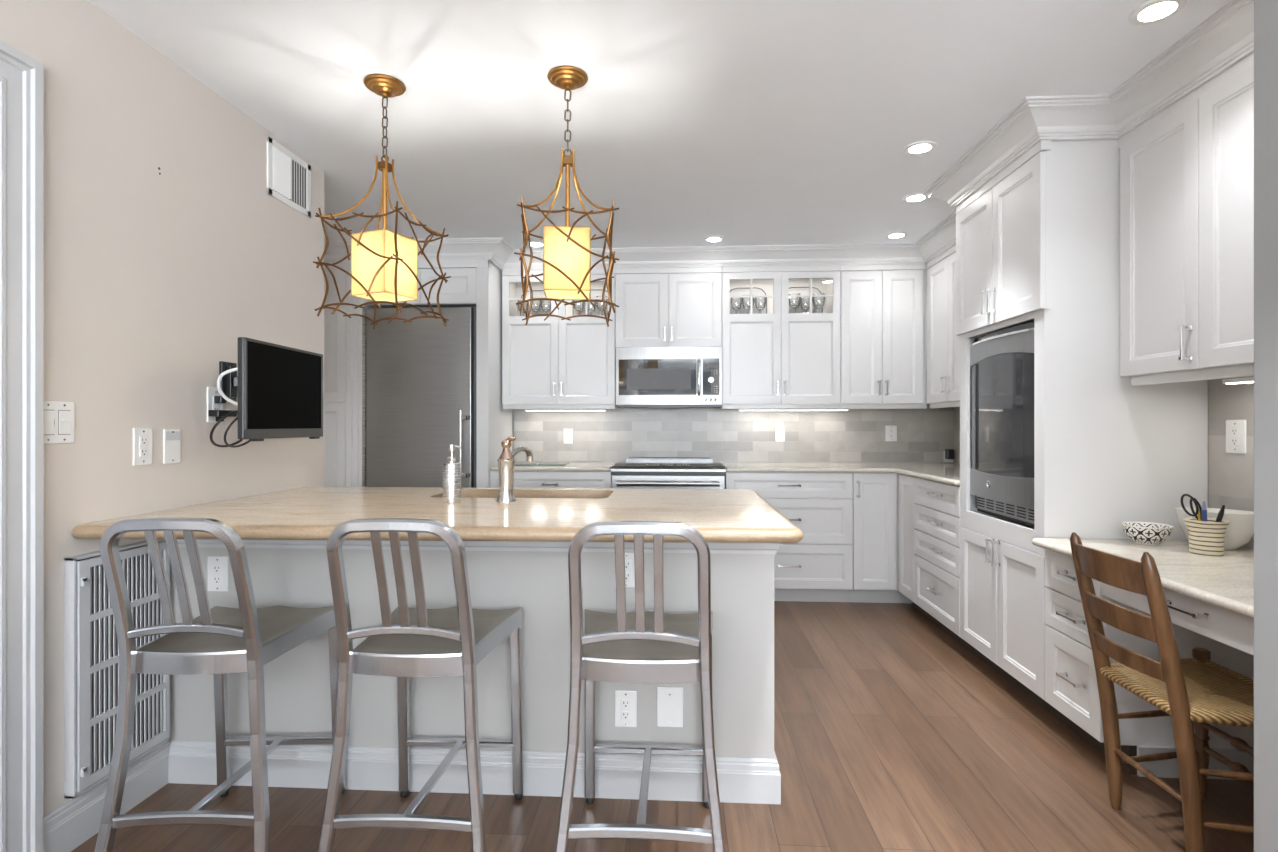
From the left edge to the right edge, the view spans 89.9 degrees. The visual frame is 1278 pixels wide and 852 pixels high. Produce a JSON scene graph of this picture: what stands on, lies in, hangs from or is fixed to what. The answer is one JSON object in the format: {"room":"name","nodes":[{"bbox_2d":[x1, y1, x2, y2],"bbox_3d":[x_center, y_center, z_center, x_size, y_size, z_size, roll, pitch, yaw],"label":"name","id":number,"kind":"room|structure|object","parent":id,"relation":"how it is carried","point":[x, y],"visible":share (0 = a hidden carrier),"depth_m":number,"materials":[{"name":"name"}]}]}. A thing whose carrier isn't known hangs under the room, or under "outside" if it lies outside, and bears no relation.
{"room":"kitchen","nodes":[
{"label":"kitchen","id":0,"kind":"room"},
{"bbox_2d":[0,0,323,816],"bbox_3d":[-1.799,-0.020,-0.179,0.130,2.440,6.630,0,0,3],"label":"wall","id":1,"kind":"structure","parent":0,"point":[152,280],"depth_m":2.07,"materials":[{"name":"beige paint"}]},
{"bbox_2d":[0,40,42,851],"bbox_3d":[-1.705,0.118,1.146,0.160,2.163,1.141,0,0,3],"label":"door","id":2,"kind":"structure","parent":1,"relation":"in","point":[21,76],"depth_m":1.67,"materials":[{"name":"white paint"}]},
{"bbox_2d":[43,401,73,443],"bbox_3d":[-1.610,-0.007,1.770,0.016,0.117,0.110,0,0,3],"label":"switch plate","id":3,"kind":"object","parent":1,"relation":"attached to","point":[58,417],"visible":0.89,"depth_m":1.78,"materials":[{"name":"white plastic"}]},
{"bbox_2d":[43,741,169,851],"bbox_3d":[-1.599,1.133,1.938,0.018,0.134,0.453,0,0,3],"label":"baseboard","id":4,"kind":"structure","parent":1,"relation":"attached to","point":[76,821],"depth_m":1.88,"materials":[{"name":"white paint"}]},
{"bbox_2d":[64,539,169,798],"bbox_3d":[-1.584,0.712,1.968,0.044,0.676,0.342,0,0,3],"label":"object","id":5,"kind":"object","parent":1,"relation":"in","point":[91,651],"visible":0.64,"depth_m":1.90,"materials":[{"name":"white paint"}]},
{"bbox_2d":[133,428,151,465],"bbox_3d":[-1.596,0.069,2.060,0.009,0.119,0.073,0,0,3],"label":"electrical outlet","id":6,"kind":"object","parent":1,"relation":"attached to","point":[142,437],"visible":1,"depth_m":2.05,"materials":[{"name":"white plastic"}]},
{"bbox_2d":[163,429,180,463],"bbox_3d":[-1.590,0.072,2.180,0.007,0.118,0.072,0,0,3],"label":"blank plate","id":7,"kind":"object","parent":1,"relation":"attached to","point":[171,437],"visible":1,"depth_m":2.17,"materials":[{"name":"white plastic"}]},
{"bbox_2d":[207,387,222,421],"bbox_3d":[-1.577,-0.075,2.383,0.009,0.130,0.080,0,0,3],"label":"electrical outlet","id":8,"kind":"object","parent":1,"relation":"attached to","point":[211,391],"visible":0.65,"depth_m":2.37,"materials":[{"name":"white plastic"}]},
{"bbox_2d":[214,396,225,403],"bbox_3d":[-1.559,-0.094,2.382,0.030,0.028,0.028,0,0,3],"label":"plug","id":9,"kind":"object","parent":8,"relation":"attached to","point":[217,399],"visible":0.84,"depth_m":2.37,"materials":[{"name":"black plastic"}]},
{"bbox_2d":[208,410,236,421],"bbox_3d":[-1.548,-0.034,2.381,0.040,0.042,0.100,0,0,3],"label":"cable box","id":10,"kind":"object","parent":8,"relation":"attached to","point":[218,414],"visible":0.78,"depth_m":2.35,"materials":[{"name":"black plastic"}]},
{"bbox_2d":[210,410,242,446],"bbox_3d":[-1.457,0.009,2.404,0.126,0.146,0.330,0,0,27],"label":"cable","id":11,"kind":"object","parent":10,"relation":"hanging from","point":[235,411],"visible":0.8,"depth_m":2.27,"materials":[{"name":"black plastic"}]},
{"bbox_2d":[224,413,250,447],"bbox_3d":[-1.449,0.005,2.434,0.139,0.156,0.300,0,0,23],"label":"cable","id":12,"kind":"object","parent":10,"relation":"hanging from","point":[235,419],"visible":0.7,"depth_m":2.30,"materials":[{"name":"black plastic"}]},
{"bbox_2d":[219,361,237,401],"bbox_3d":[-1.470,-0.147,2.446,0.216,0.185,0.129,0,0,3],"label":"mount","id":13,"kind":"object","parent":1,"relation":"attached to","point":[229,382],"visible":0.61,"depth_m":2.43,"materials":[{"name":"black plastic"}]},
{"bbox_2d":[238,337,322,440],"bbox_3d":[-1.332,-0.118,2.387,0.051,0.348,0.524,0,0,0],"label":"television","id":14,"kind":"object","parent":13,"relation":"attached to","point":[280,387],"visible":1,"depth_m":2.33,"materials":[{"name":"black plastic"}]},
{"bbox_2d":[217,367,237,405],"bbox_3d":[-1.453,-0.142,2.368,0.169,0.156,0.084,0,0,-15],"label":"cable","id":15,"kind":"object","parent":14,"relation":"attached to","point":[222,374],"visible":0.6,"depth_m":2.32,"materials":[{"name":"white plastic"}]},
{"bbox_2d":[267,136,310,217],"bbox_3d":[-1.549,-1.093,2.843,0.011,0.244,0.316,0,0,3],"label":"air vent","id":16,"kind":"object","parent":1,"relation":"in","point":[288,182],"visible":1,"depth_m":2.83,"materials":[{"name":"white plastic"}]},
{"bbox_2d":[324,0,1253,269],"bbox_3d":[-0.258,-1.183,3.041,4.365,0.115,3.140,0,0,3],"label":"trim","id":17,"kind":"structure","parent":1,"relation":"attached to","point":[1225,38],"depth_m":2.72,"materials":[{"name":"white paint"}]},
{"bbox_2d":[501,270,513,450],"bbox_3d":[0.297,-0.020,5.001,6.400,2.440,0.120,0,0,3],"label":"wall","id":18,"kind":"structure","parent":0,"point":[501,270],"depth_m":5.02,"materials":[{"name":"grey paint"}]},
{"bbox_2d":[502,268,615,408],"bbox_3d":[-0.574,-0.630,4.784,0.823,1.030,0.396,0,0,3],"label":"upper cabinet","id":19,"kind":"object","parent":18,"relation":"attached to","point":[554,362],"visible":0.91,"depth_m":4.63,"materials":[{"name":"white paint"}]},
{"bbox_2d":[541,300,550,312],"bbox_3d":[-0.695,-0.856,4.800,0.088,0.162,0.088,0,0,3],"label":"goblet","id":20,"kind":"object","parent":19,"relation":"in","point":[549,309],"visible":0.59,"depth_m":4.78,"materials":[{"name":"clear glass"}]},
{"bbox_2d":[525,409,606,410],"bbox_3d":[-0.554,-0.115,4.841,0.620,0.016,0.040,0,0,3],"label":"light","id":21,"kind":"object","parent":19,"relation":"attached to","point":[525,409],"visible":0.82,"depth_m":4.82,"materials":[{"name":"white plastic"}]},
{"bbox_2d":[596,296,607,314],"bbox_3d":[-0.276,-0.866,4.775,0.099,0.181,0.099,0,0,3],"label":"goblet","id":22,"kind":"object","parent":19,"relation":"in","point":[606,305],"visible":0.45,"depth_m":4.76,"materials":[{"name":"clear glass"}]},
{"bbox_2d":[615,267,721,347],"bbox_3d":[0.219,-0.851,4.737,0.762,0.588,0.396,0,0,3],"label":"upper cabinet","id":23,"kind":"object","parent":18,"relation":"attached to","point":[658,307],"visible":0.99,"depth_m":4.58,"materials":[{"name":"white paint"}]},
{"bbox_2d":[616,347,721,407],"bbox_3d":[0.220,-0.339,4.707,0.755,0.433,0.446,0,0,3],"label":"microwave","id":24,"kind":"object","parent":23,"relation":"attached to","point":[646,377],"visible":1,"depth_m":4.53,"materials":[{"name":"silver metal"}]},
{"bbox_2d":[514,405,953,462],"bbox_3d":[0.700,0.070,4.912,3.356,0.460,0.010,0,0,3],"label":"backsplash","id":25,"kind":"structure","parent":18,"relation":"attached to","point":[618,434],"depth_m":4.90,"materials":[{"name":"tile"}]},
{"bbox_2d":[564,429,572,443],"bbox_3d":[-0.551,0.088,4.976,0.072,0.117,0.010,0,0,3],"label":"light switch","id":26,"kind":"object","parent":25,"relation":"attached to","point":[568,433],"visible":1,"depth_m":4.97,"materials":[{"name":"white plastic"}]},
{"bbox_2d":[775,426,784,441],"bbox_3d":[1.076,0.069,4.880,0.072,0.117,0.009,0,0,3],"label":"electrical outlet","id":27,"kind":"object","parent":25,"relation":"attached to","point":[779,430],"visible":1,"depth_m":4.88,"materials":[{"name":"white plastic"}]},
{"bbox_2d":[885,425,896,440],"bbox_3d":[1.904,0.063,4.831,0.085,0.120,0.009,0,0,3],"label":"electrical outlet","id":28,"kind":"object","parent":25,"relation":"attached to","point":[890,430],"visible":1,"depth_m":4.83,"materials":[{"name":"white plastic"}]},
{"bbox_2d":[944,449,953,461],"bbox_3d":[2.323,0.230,4.783,0.070,0.100,0.055,0,0,3],"label":"power adapter","id":29,"kind":"object","parent":25,"relation":"attached to","point":[948,453],"visible":1,"depth_m":4.76,"materials":[{"name":"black plastic"}]},
{"bbox_2d":[722,265,840,408],"bbox_3d":[1.015,-0.630,4.690,0.829,1.030,0.396,0,0,3],"label":"upper cabinet","id":30,"kind":"object","parent":18,"relation":"attached to","point":[785,357],"visible":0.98,"depth_m":4.53,"materials":[{"name":"white paint"}]},
{"bbox_2d":[730,298,741,310],"bbox_3d":[0.717,-0.856,4.716,0.088,0.162,0.088,0,0,3],"label":"goblet","id":31,"kind":"object","parent":30,"relation":"in","point":[731,300],"visible":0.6,"depth_m":4.71,"materials":[{"name":"clear glass"}]},
{"bbox_2d":[742,295,754,313],"bbox_3d":[0.807,-0.866,4.740,0.099,0.181,0.099,0,0,3],"label":"goblet","id":32,"kind":"object","parent":30,"relation":"in","point":[743,306],"visible":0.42,"depth_m":4.73,"materials":[{"name":"clear glass"}]},
{"bbox_2d":[730,287,766,313],"bbox_3d":[0.818,-0.911,4.860,0.307,0.266,0.006,0,0,3],"label":"serving tray","id":33,"kind":"object","parent":30,"relation":"in","point":[754,287],"visible":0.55,"depth_m":4.85,"materials":[{"name":"grey metal"}]},
{"bbox_2d":[754,297,765,310],"bbox_3d":[0.893,-0.856,4.705,0.088,0.162,0.088,0,0,3],"label":"goblet","id":34,"kind":"object","parent":30,"relation":"in","point":[755,301],"visible":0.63,"depth_m":4.69,"materials":[{"name":"clear glass"}]},
{"bbox_2d":[739,409,848,410],"bbox_3d":[1.143,-0.115,4.741,0.800,0.016,0.040,0,0,3],"label":"light","id":35,"kind":"object","parent":30,"relation":"attached to","point":[739,409],"visible":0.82,"depth_m":4.72,"materials":[{"name":"white plastic"}]},
{"bbox_2d":[740,410,846,410],"bbox_3d":[1.143,-0.108,4.741,0.780,0.002,0.032,0,0,3],"label":"diffuser","id":36,"kind":"object","parent":35,"relation":"attached to","point":[740,410],"depth_m":4.72,"materials":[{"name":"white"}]},
{"bbox_2d":[789,293,800,308],"bbox_3d":[1.139,-0.866,4.691,0.099,0.181,0.099,0,0,3],"label":"goblet","id":37,"kind":"object","parent":30,"relation":"in","point":[799,299],"visible":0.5,"depth_m":4.67,"materials":[{"name":"clear glass"}]},
{"bbox_2d":[789,287,822,312],"bbox_3d":[1.232,-0.911,4.835,0.307,0.266,0.006,0,0,3],"label":"serving tray","id":38,"kind":"object","parent":30,"relation":"in","point":[790,287],"visible":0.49,"depth_m":4.83,"materials":[{"name":"grey metal"}]},
{"bbox_2d":[812,293,825,312],"bbox_3d":[1.315,-0.866,4.680,0.099,0.181,0.099,0,0,3],"label":"goblet","id":39,"kind":"object","parent":30,"relation":"in","point":[824,298],"visible":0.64,"depth_m":4.67,"materials":[{"name":"clear glass"}]},
{"bbox_2d":[840,264,929,408],"bbox_3d":[1.895,-0.630,4.638,0.930,1.030,0.396,0,0,3],"label":"upper cabinet","id":40,"kind":"object","parent":18,"relation":"attached to","point":[883,307],"visible":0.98,"depth_m":4.49,"materials":[{"name":"white paint"}]},
{"bbox_2d":[87,0,1230,248],"bbox_3d":[0.044,-1.290,0.749,6.400,0.100,8.700,0,0,3],"label":"ceiling","id":41,"kind":"structure","parent":0,"point":[741,122],"depth_m":2.38,"materials":[{"name":"white paint"}]},
{"bbox_2d":[313,74,450,328],"bbox_3d":[-0.925,-0.808,2.329,0.354,0.865,0.354,0,0,13],"label":"pendant lantern","id":42,"kind":"object","parent":41,"relation":"hanging from","point":[384,262],"visible":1,"depth_m":2.28,"materials":[{"name":"gold metal"}]},
{"bbox_2d":[355,292,413,301],"bbox_3d":[-0.925,-0.464,2.329,0.158,0.001,0.158,0,0,24],"label":"diffuser","id":43,"kind":"object","parent":42,"relation":"attached to","point":[383,296],"depth_m":2.33,"materials":[{"name":"yellow glass"}]},
{"bbox_2d":[527,241,542,246],"bbox_3d":[-0.705,-1.237,4.385,0.136,0.006,0.136,0,0,3],"label":"recessed light","id":44,"kind":"object","parent":41,"relation":"in","point":[533,243],"visible":0.7,"depth_m":4.38,"materials":[{"name":"white plastic"}]},
{"bbox_2d":[514,65,618,326],"bbox_3d":[-0.254,-0.808,2.277,0.354,0.865,0.354,0,0,-7],"label":"pendant lantern","id":45,"kind":"object","parent":41,"relation":"hanging from","point":[567,252],"visible":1,"depth_m":2.20,"materials":[{"name":"gold metal"}]},
{"bbox_2d":[545,290,588,298],"bbox_3d":[-0.254,-0.464,2.277,0.158,0.001,0.158,0,0,-5],"label":"diffuser","id":46,"kind":"object","parent":45,"relation":"attached to","point":[554,294],"depth_m":2.28,"materials":[{"name":"yellow glass"}]},
{"bbox_2d":[704,236,723,242],"bbox_3d":[0.500,-1.237,4.267,0.136,0.006,0.136,0,0,3],"label":"recessed light","id":47,"kind":"object","parent":41,"relation":"in","point":[712,239],"visible":1,"depth_m":4.26,"materials":[{"name":"white plastic"}]},
{"bbox_2d":[885,232,907,238],"bbox_3d":[1.681,-1.237,4.178,0.136,0.006,0.136,0,0,3],"label":"recessed light","id":48,"kind":"object","parent":41,"relation":"in","point":[894,235],"visible":1,"depth_m":4.17,"materials":[{"name":"white plastic"}]},
{"bbox_2d":[902,193,928,202],"bbox_3d":[1.510,-1.237,3.490,0.136,0.006,0.136,0,0,3],"label":"recessed light","id":49,"kind":"object","parent":41,"relation":"in","point":[917,197],"visible":0.94,"depth_m":3.49,"materials":[{"name":"white plastic"}]},
{"bbox_2d":[904,141,936,154],"bbox_3d":[1.256,-1.237,2.861,0.136,0.006,0.136,0,0,3],"label":"recessed light","id":50,"kind":"object","parent":41,"relation":"in","point":[921,147],"visible":1,"depth_m":2.85,"materials":[{"name":"white plastic"}]},
{"bbox_2d":[1129,0,1186,24],"bbox_3d":[1.548,-1.237,1.912,0.136,0.006,0.136,0,0,3],"label":"recessed light","id":51,"kind":"object","parent":41,"relation":"in","point":[1153,11],"visible":1,"depth_m":1.91,"materials":[{"name":"white plastic"}]},
{"bbox_2d":[71,601,1253,851],"bbox_3d":[0.044,1.250,0.749,6.400,0.100,8.700,0,0,3],"label":"floor","id":52,"kind":"structure","parent":0,"point":[891,735],"depth_m":2.08,"materials":[{"name":"brown wood"}]},
{"bbox_2d":[95,517,345,851],"bbox_3d":[-1.153,0.713,1.815,0.440,0.976,0.559,0,0,-2],"label":"bar stool","id":53,"kind":"object","parent":52,"relation":"on","point":[220,641],"visible":0.96,"depth_m":1.63,"materials":[{"name":"metal"}]},
{"bbox_2d":[324,262,344,486],"bbox_3d":[-2.176,0.028,4.737,0.334,2.345,0.620,0,0,3],"label":"pantry cabinet","id":54,"kind":"object","parent":52,"relation":"on","point":[334,324],"visible":0.2,"depth_m":4.43,"materials":[{"name":"white paint"}]},
{"bbox_2d":[345,262,361,486],"bbox_3d":[-1.955,0.035,4.670,0.116,2.330,0.528,0,0,3],"label":"pilaster","id":55,"kind":"object","parent":52,"relation":"on","point":[353,326],"visible":0.19,"depth_m":4.41,"materials":[{"name":"white paint"}]},
{"bbox_2d":[362,307,475,487],"bbox_3d":[-1.497,0.179,4.655,0.787,1.982,0.654,0,0,3],"label":"refrigerator","id":56,"kind":"object","parent":52,"relation":"on","point":[419,375],"visible":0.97,"depth_m":4.38,"materials":[{"name":"grey metal"}]},
{"bbox_2d":[318,518,523,851],"bbox_3d":[-0.583,0.713,1.801,0.440,0.976,0.559,0,0,2],"label":"bar stool","id":57,"kind":"object","parent":52,"relation":"on","point":[421,641],"visible":1,"depth_m":1.61,"materials":[{"name":"metal"}]},
{"bbox_2d":[362,260,511,487],"bbox_3d":[-1.450,0.028,4.702,0.887,2.345,0.644,0,0,3],"label":"refrigerator surround","id":58,"kind":"object","parent":52,"relation":"on","point":[472,283],"visible":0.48,"depth_m":4.38,"materials":[{"name":"white paint"}]},
{"bbox_2d":[168,539,780,803],"bbox_3d":[-0.542,0.764,2.472,2.063,0.872,0.809,0,0,3],"label":"base cabinet","id":59,"kind":"object","parent":52,"relation":"on","point":[533,577],"visible":0.55,"depth_m":2.09,"materials":[{"name":"paint"}]},
{"bbox_2d":[208,556,227,590],"bbox_3d":[-1.414,0.500,2.148,0.072,0.117,0.009,0,0,3],"label":"electrical outlet","id":60,"kind":"object","parent":59,"relation":"attached to","point":[217,565],"visible":1,"depth_m":2.15,"materials":[{"name":"white plastic"}]},
{"bbox_2d":[213,565,220,571],"bbox_3d":[-1.414,0.481,2.146,0.026,0.025,0.002,0,0,3],"label":"receptacle","id":61,"kind":"object","parent":60,"relation":"attached to","point":[216,568],"depth_m":2.14,"materials":[{"name":"white plastic"}]},
{"bbox_2d":[213,576,220,582],"bbox_3d":[-1.414,0.518,2.146,0.026,0.025,0.002,0,0,3],"label":"receptacle","id":62,"kind":"object","parent":60,"relation":"attached to","point":[216,579],"depth_m":2.14,"materials":[{"name":"white plastic"}]},
{"bbox_2d":[72,487,802,542],"bbox_3d":[-0.545,0.307,2.347,2.070,0.042,1.178,0,0,3],"label":"countertop","id":63,"kind":"structure","parent":59,"relation":"on","point":[303,513],"depth_m":2.04,"materials":[{"name":"beige stone"}]},
{"bbox_2d":[443,445,460,503],"bbox_3d":[-0.685,0.179,2.345,0.067,0.214,0.066,0,0,3],"label":"soap dispenser","id":64,"kind":"object","parent":63,"relation":"on","point":[451,470],"visible":1,"depth_m":2.32,"materials":[{"name":"silver metal"}]},
{"bbox_2d":[497,436,533,501],"bbox_3d":[-0.480,0.164,2.476,0.075,0.245,0.216,0,0,13],"label":"faucet","id":65,"kind":"object","parent":63,"relation":"on","point":[506,461],"visible":1,"depth_m":2.39,"materials":[{"name":"silver metal"}]},
{"bbox_2d":[615,553,634,587],"bbox_3d":[-0.041,0.469,2.067,0.072,0.113,0.009,0,0,3],"label":"electrical outlet","id":66,"kind":"object","parent":59,"relation":"attached to","point":[629,557],"visible":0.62,"depth_m":2.06,"materials":[{"name":"white plastic"}]},
{"bbox_2d":[615,690,636,726],"bbox_3d":[-0.043,0.917,2.067,0.072,0.117,0.009,0,0,3],"label":"electrical outlet","id":67,"kind":"object","parent":59,"relation":"attached to","point":[625,701],"visible":1,"depth_m":2.06,"materials":[{"name":"white plastic"}]},
{"bbox_2d":[622,700,629,707],"bbox_3d":[-0.043,0.898,2.064,0.026,0.025,0.002,0,0,3],"label":"receptacle","id":68,"kind":"object","parent":67,"relation":"attached to","point":[625,703],"depth_m":2.06,"materials":[{"name":"white plastic"}]},
{"bbox_2d":[622,711,629,718],"bbox_3d":[-0.043,0.935,2.064,0.026,0.025,0.002,0,0,3],"label":"receptacle","id":69,"kind":"object","parent":67,"relation":"attached to","point":[625,714],"depth_m":2.06,"materials":[{"name":"white plastic"}]},
{"bbox_2d":[657,687,682,726],"bbox_3d":[0.099,0.908,2.058,0.084,0.128,0.009,0,0,3],"label":"blank plate","id":70,"kind":"object","parent":59,"relation":"attached to","point":[669,699],"visible":1,"depth_m":2.06,"materials":[{"name":"white plastic"}]},
{"bbox_2d":[490,471,611,487],"bbox_3d":[-0.589,0.758,4.655,0.838,0.884,0.636,0,0,3],"label":"base cabinet","id":71,"kind":"object","parent":52,"relation":"on","point":[522,479],"visible":0.23,"depth_m":4.37,"materials":[{"name":"white paint"}]},
{"bbox_2d":[491,462,617,471],"bbox_3d":[-0.585,0.301,4.663,0.816,0.030,0.630,0,0,3],"label":"countertop","id":72,"kind":"structure","parent":71,"relation":"on","point":[571,466],"depth_m":4.37,"materials":[{"name":"white stone"}]},
{"bbox_2d":[515,462,568,464],"bbox_3d":[-0.724,0.282,4.671,0.400,0.006,0.280,0,0,0],"label":"cutting board","id":73,"kind":"object","parent":72,"relation":"on","point":[516,463],"visible":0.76,"depth_m":4.64,"materials":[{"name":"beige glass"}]},
{"bbox_2d":[555,521,724,851],"bbox_3d":[0.014,0.713,1.760,0.440,0.976,0.559,0,0,3],"label":"bar stool","id":74,"kind":"object","parent":52,"relation":"on","point":[642,646],"visible":1,"depth_m":1.57,"materials":[{"name":"metal"}]},
{"bbox_2d":[611,457,725,488],"bbox_3d":[0.212,0.704,4.576,0.772,0.912,0.699,0,0,3],"label":"range","id":75,"kind":"object","parent":52,"relation":"on","point":[635,472],"visible":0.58,"depth_m":4.30,"materials":[{"name":"grey metal"}]},
{"bbox_2d":[612,461,724,467],"bbox_3d":[0.213,0.287,4.601,0.760,0.016,0.590,0,0,3],"label":"cooktop","id":76,"kind":"object","parent":75,"relation":"in","point":[622,464],"depth_m":4.37,"materials":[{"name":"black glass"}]},
{"bbox_2d":[725,471,852,601],"bbox_3d":[1.020,0.758,4.560,0.840,0.884,0.636,0,0,3],"label":"base cabinet","id":77,"kind":"object","parent":52,"relation":"on","point":[818,567],"visible":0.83,"depth_m":4.28,"materials":[{"name":"white paint"}]},
{"bbox_2d":[850,473,911,602],"bbox_3d":[1.891,0.758,4.508,0.900,0.884,0.636,0,0,3],"label":"base cabinet","id":78,"kind":"object","parent":52,"relation":"on","point":[875,495],"visible":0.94,"depth_m":4.25,"materials":[{"name":"white paint"}]},
{"bbox_2d":[722,462,959,485],"bbox_3d":[1.446,0.301,4.088,1.742,0.030,1.537,0,0,3],"label":"countertop","id":79,"kind":"structure","parent":78,"relation":"on","point":[947,473],"depth_m":4.27,"materials":[{"name":"white stone"}]},
{"bbox_2d":[898,474,929,619],"bbox_3d":[2.005,0.758,4.065,0.610,0.884,0.291,0,0,3],"label":"base cabinet","id":80,"kind":"object","parent":52,"relation":"on","point":[906,528],"visible":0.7,"depth_m":4.09,"materials":[{"name":"white paint"}]},
{"bbox_2d":[914,477,977,656],"bbox_3d":[1.959,0.758,3.602,0.646,0.884,0.634,0,0,3],"label":"base cabinet","id":81,"kind":"object","parent":52,"relation":"on","point":[937,508],"visible":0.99,"depth_m":3.59,"materials":[{"name":"white paint"}]},
{"bbox_2d":[956,140,1207,727],"bbox_3d":[1.912,0.028,2.898,0.675,2.345,0.775,0,0,3],"label":"tall cabinet","id":82,"kind":"object","parent":52,"relation":"on","point":[1038,242],"visible":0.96,"depth_m":2.54,"materials":[{"name":"white paint"}]},
{"bbox_2d":[970,321,1033,526],"bbox_3d":[1.919,-0.001,2.904,0.622,0.864,0.609,0,0,3],"label":"wall oven","id":83,"kind":"object","parent":82,"relation":"in","point":[1001,361],"visible":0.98,"depth_m":2.87,"materials":[{"name":"grey"}]},
{"bbox_2d":[976,496,1033,523],"bbox_3d":[1.680,0.381,2.913,0.021,0.068,0.595,0,0,3],"label":"vent","id":84,"kind":"object","parent":83,"relation":"attached to","point":[1023,515],"depth_m":2.92,"materials":[{"name":"black"}]},
{"bbox_2d":[1045,549,1253,779],"bbox_3d":[1.889,0.840,2.348,0.656,0.720,0.350,0,0,3],"label":"base cabinet","id":85,"kind":"object","parent":52,"relation":"on","point":[1071,687],"visible":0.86,"depth_m":2.22,"materials":[{"name":"white paint"}]},
{"bbox_2d":[1070,532,1253,851],"bbox_3d":[1.572,0.769,1.845,0.491,0.863,0.490,0,0,3],"label":"desk chair","id":86,"kind":"object","parent":52,"relation":"on","point":[1201,692],"visible":0.91,"depth_m":1.81,"materials":[{"name":"brown wood"}]},
{"bbox_2d":[1102,583,1253,654],"bbox_3d":[1.851,0.840,1.771,0.648,0.720,0.822,0,0,3],"label":"desk","id":87,"kind":"object","parent":52,"relation":"on","point":[1230,628],"visible":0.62,"depth_m":1.77,"materials":[{"name":"white paint"}]},
{"bbox_2d":[1032,538,1253,618],"bbox_3d":[1.857,0.463,1.935,0.667,0.030,1.172,0,0,3],"label":"countertop","id":88,"kind":"structure","parent":87,"relation":"on","point":[1226,581],"depth_m":2.03,"materials":[{"name":"white stone"}]},
{"bbox_2d":[1121,521,1173,544],"bbox_3d":[1.919,0.412,2.418,0.157,0.072,0.157,0,0,3],"label":"bowl","id":89,"kind":"object","parent":88,"relation":"on","point":[1145,533],"visible":1,"depth_m":2.38,"materials":[{"name":"ceramic"}]},
{"bbox_2d":[1183,517,1229,555],"bbox_3d":[1.978,0.389,2.232,0.124,0.118,0.124,0,0,3],"label":"pencil cup","id":90,"kind":"object","parent":88,"relation":"on","point":[1205,538],"visible":0.97,"depth_m":2.20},
{"bbox_2d":[1180,494,1201,520],"bbox_3d":[1.956,0.335,2.253,0.076,0.184,0.012,0,0,41],"label":"scissors","id":91,"kind":"object","parent":90,"relation":"in","point":[1194,515],"visible":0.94,"depth_m":2.25,"materials":[{"name":"black plastic"}]},
{"bbox_2d":[1201,501,1206,521],"bbox_3d":[1.975,0.351,2.234,0.017,0.170,0.015,0,0,26],"label":"marker","id":92,"kind":"object","parent":90,"relation":"in","point":[1204,509],"visible":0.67,"depth_m":2.23,"materials":[{"name":"blue plastic"}]},
{"bbox_2d":[1215,505,1224,521],"bbox_3d":[1.996,0.356,2.216,0.050,0.163,0.015,0,0,42],"label":"pen","id":93,"kind":"object","parent":90,"relation":"in","point":[1220,515],"visible":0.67,"depth_m":2.20,"materials":[{"name":"black plastic"}]},
{"bbox_2d":[1175,507,1253,549],"bbox_3d":[2.107,0.380,2.334,0.237,0.136,0.165,0,0,41],"label":"bowl","id":94,"kind":"object","parent":88,"relation":"on","point":[1240,529],"visible":0.39,"depth_m":2.26,"materials":[{"name":"white ceramic"}]},
{"bbox_2d":[1254,0,1277,851],"bbox_3d":[1.839,-0.020,1.158,1.066,2.440,0.370,0,0,3],"label":"door frame","id":95,"kind":"object","parent":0,"point":[1265,11],"visible":1,"depth_m":1.34,"materials":[{"name":"grey paint"}]},
{"bbox_3d":[2.332,-0.020,3.067,0.120,2.440,3.500,0,0,3],"label":"wall","id":96,"kind":"structure","parent":0,"visible":0},
{"bbox_2d":[926,245,959,407],"bbox_3d":[2.125,-0.630,3.867,0.386,1.030,1.178,0,0,3],"label":"upper cabinet","id":97,"kind":"object","parent":96,"relation":"attached to","point":[942,342],"visible":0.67,"depth_m":4.21,"materials":[{"name":"white paint"}]},
{"bbox_2d":[954,407,959,463],"bbox_3d":[2.324,0.070,4.037,0.010,0.460,1.544,0,0,3],"label":"backsplash","id":98,"kind":"structure","parent":96,"relation":"attached to","point":[956,409],"depth_m":4.75,"materials":[{"name":"tile"}]},
{"bbox_2d":[1118,52,1253,385],"bbox_3d":[2.010,-0.648,1.927,0.386,0.993,1.180,0,0,3],"label":"upper cabinet","id":99,"kind":"object","parent":96,"relation":"attached to","point":[1187,172],"visible":0.96,"depth_m":2.17,"materials":[{"name":"white paint"}]},
{"bbox_2d":[1222,377,1253,383],"bbox_3d":[2.087,-0.154,2.080,0.040,0.016,0.400,0,0,3],"label":"light","id":100,"kind":"object","parent":99,"relation":"attached to","point":[1248,379],"visible":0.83,"depth_m":2.21,"materials":[{"name":"white plastic"}]},
{"bbox_2d":[1226,381,1253,383],"bbox_3d":[2.087,-0.147,2.080,0.032,0.002,0.380,0,0,3],"label":"diffuser","id":101,"kind":"object","parent":100,"relation":"attached to","point":[1227,382],"depth_m":2.23,"materials":[{"name":"white plastic"}]},
{"bbox_2d":[1208,376,1253,548],"bbox_3d":[2.198,0.130,1.915,0.010,0.660,1.183,0,0,3],"label":"backsplash","id":102,"kind":"structure","parent":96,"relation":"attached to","point":[1230,475],"depth_m":2.41,"materials":[{"name":"tile"}]},
{"bbox_2d":[1226,420,1246,453],"bbox_3d":[2.216,0.043,2.378,0.009,0.125,0.085,0,0,3],"label":"electrical outlet","id":103,"kind":"object","parent":102,"relation":"attached to","point":[1236,430],"visible":1,"depth_m":2.37,"materials":[{"name":"white plastic"}]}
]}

